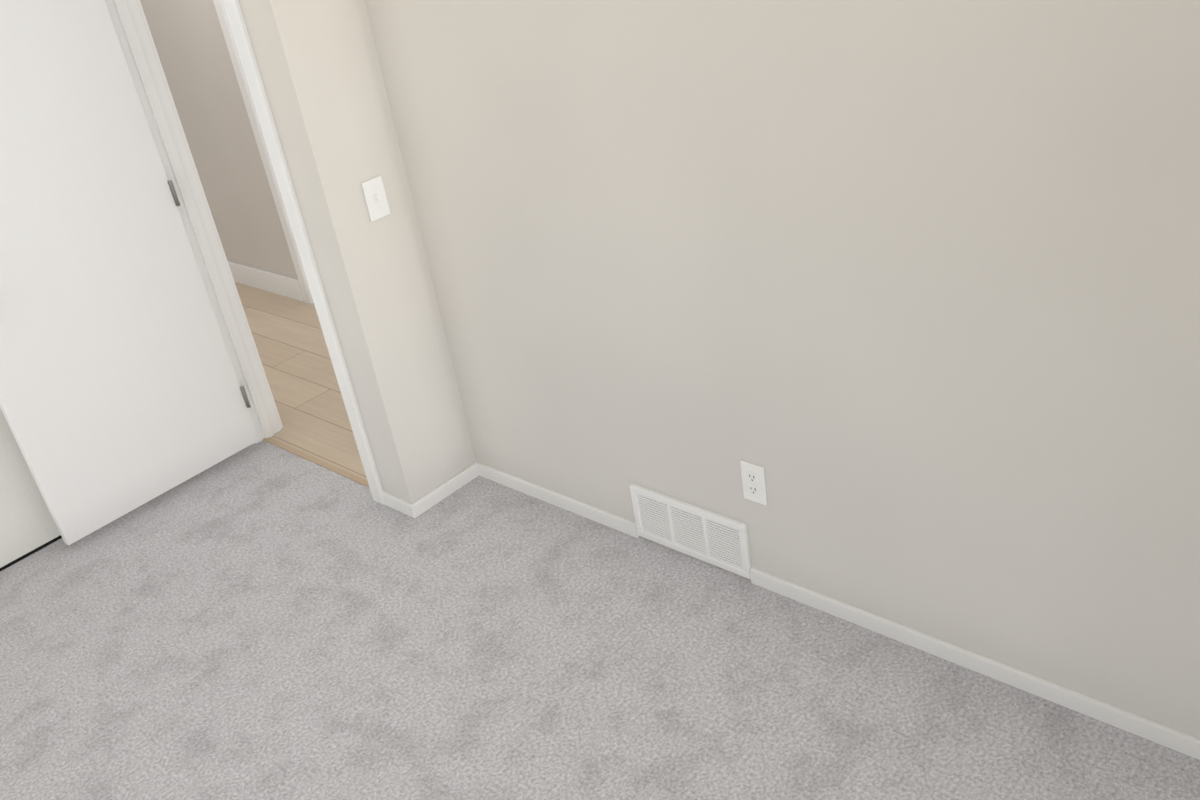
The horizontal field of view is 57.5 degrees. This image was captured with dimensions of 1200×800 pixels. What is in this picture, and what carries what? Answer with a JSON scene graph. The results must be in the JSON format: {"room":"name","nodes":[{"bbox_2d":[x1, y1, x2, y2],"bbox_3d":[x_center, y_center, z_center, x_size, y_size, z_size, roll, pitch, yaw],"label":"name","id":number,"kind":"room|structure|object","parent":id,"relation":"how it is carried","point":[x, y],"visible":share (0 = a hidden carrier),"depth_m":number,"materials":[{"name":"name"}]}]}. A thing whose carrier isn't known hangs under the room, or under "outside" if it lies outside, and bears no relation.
{"room":"empty bedroom","nodes":[
{"label":"empty bedroom","id":0,"kind":"room"},
{"bbox_2d":[140,0,297,279],"bbox_3d":[-1.654,-1.529,5.028,3.965,2.290,0.115,17,38,40],"label":"wall","id":1,"kind":"structure","parent":0,"point":[195,58],"depth_m":5.28,"materials":[{"name":"beige paint"}]},
{"bbox_2d":[213,0,313,303],"bbox_3d":[-1.313,-1.294,4.723,0.854,2.068,0.016,17,38,40],"label":"door frame","id":2,"kind":"structure","parent":1,"relation":"attached to","point":[254,121],"depth_m":5.08,"materials":[{"name":"white wood"}]},
{"bbox_2d":[228,261,304,300],"bbox_3d":[-2.207,-0.758,6.087,1.934,0.115,0.012,17,38,40],"label":"baseboard","id":3,"kind":"structure","parent":1,"relation":"attached to","point":[270,282],"depth_m":5.64,"materials":[{"name":"white wood"}]},
{"bbox_2d":[235,282,366,479],"bbox_3d":[-1.287,-0.595,5.723,4.030,0.100,2.470,17,38,40],"label":"floor","id":4,"kind":"structure","parent":0,"point":[290,342],"depth_m":4.70,"materials":[{"name":"brown wood"}]},
{"bbox_2d":[239,0,389,493],"bbox_3d":[-1.450,-0.847,3.711,1.685,2.290,0.115,17,38,40],"label":"wall","id":5,"kind":"structure","parent":0,"point":[293,173],"depth_m":3.23,"materials":[{"name":"beige paint"}]},
{"bbox_2d":[0,0,258,544],"bbox_3d":[-1.714,-0.532,3.494,0.169,1.965,0.785,17,38,40],"label":"entry door","id":6,"kind":"structure","parent":5,"relation":"in","point":[122,391],"depth_m":3.59,"materials":[{"name":"white paint"}]},
{"bbox_2d":[105,0,384,504],"bbox_3d":[-1.170,-0.674,3.534,0.899,2.073,0.147,17,38,40],"label":"door frame","id":7,"kind":"structure","parent":5,"relation":"attached to","point":[138,52],"depth_m":3.65,"materials":[{"name":"white wood"}]},
{"bbox_2d":[263,437,369,487],"bbox_3d":[-1.021,0.232,4.011,0.760,0.004,0.022,17,38,40],"label":"trim","id":8,"kind":"structure","parent":5,"relation":"attached to","point":[355,478],"depth_m":4.02,"materials":[{"name":"brown wood"}]},
{"bbox_2d":[0,440,1199,799],"bbox_3d":[-0.838,1.101,2.469,5.030,0.100,3.145,17,38,40],"label":"floor carpet","id":9,"kind":"object","parent":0,"point":[262,620],"visible":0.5,"depth_m":2.90,"materials":[{"name":"grey carpet"}]},
{"bbox_2d":[322,0,1199,738],"bbox_3d":[0.595,-0.422,2.281,3.345,2.290,0.150,17,38,40],"label":"wall","id":10,"kind":"structure","parent":0,"point":[898,300],"depth_m":2.43,"materials":[{"name":"beige paint"}]},
{"bbox_2d":[361,176,389,221],"bbox_3d":[-0.653,-0.589,3.207,0.018,0.118,0.072,17,38,40],"label":"switch plate","id":11,"kind":"object","parent":10,"relation":"attached to","point":[375,198],"visible":1,"depth_m":3.21,"materials":[{"name":"white plastic"}]},
{"bbox_2d":[401,464,476,517],"bbox_3d":[-0.521,0.304,3.671,0.012,0.050,0.287,17,38,40],"label":"baseboard","id":12,"kind":"structure","parent":10,"relation":"attached to","point":[414,510],"depth_m":3.65,"materials":[{"name":"white wood"}]},
{"bbox_2d":[473,462,638,537],"bbox_3d":[-0.157,0.316,3.534,0.731,0.050,0.015,17,38,40],"label":"baseboard","id":13,"kind":"structure","parent":10,"relation":"attached to","point":[608,519],"depth_m":3.51,"materials":[{"name":"white wood"}]},
{"bbox_2d":[630,484,750,578],"bbox_3d":[0.254,0.372,3.131,0.411,0.182,0.014,17,38,40],"label":"air vent","id":14,"kind":"object","parent":10,"relation":"in","point":[716,539],"visible":1,"depth_m":3.12,"materials":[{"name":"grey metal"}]},
{"bbox_2d":[740,461,766,504],"bbox_3d":[0.402,0.218,2.863,0.072,0.118,0.008,17,38,40],"label":"electrical outlet","id":15,"kind":"object","parent":10,"relation":"attached to","point":[753,482],"visible":1,"depth_m":2.86,"materials":[{"name":"white plastic"}]},
{"bbox_2d":[750,568,1199,759],"bbox_3d":[1.133,0.699,2.419,1.934,0.050,0.015,17,38,40],"label":"baseboard","id":16,"kind":"structure","parent":10,"relation":"attached to","point":[1160,734],"depth_m":2.59,"materials":[{"name":"white wood"}]},
{"bbox_3d":[-2.680,-0.350,3.192,0.750,2.290,2.575,17,38,40],"label":"wall","id":17,"kind":"structure","parent":0,"visible":0},
{"bbox_2d":[0,408,59,567],"bbox_3d":[-2.321,-0.200,3.112,0.036,1.973,0.922,17,38,40],"label":"sliding closet door","id":18,"kind":"structure","parent":17,"relation":"in","point":[27,524],"depth_m":3.69,"materials":[{"name":"white wood"}]},
{"bbox_2d":[0,535,61,570],"bbox_3d":[-2.625,-0.034,2.856,0.129,2.043,1.821,17,38,40],"label":"trim","id":19,"kind":"structure","parent":17,"relation":"attached to","point":[30,553],"depth_m":3.77,"materials":[{"name":"black paint"}]}
]}

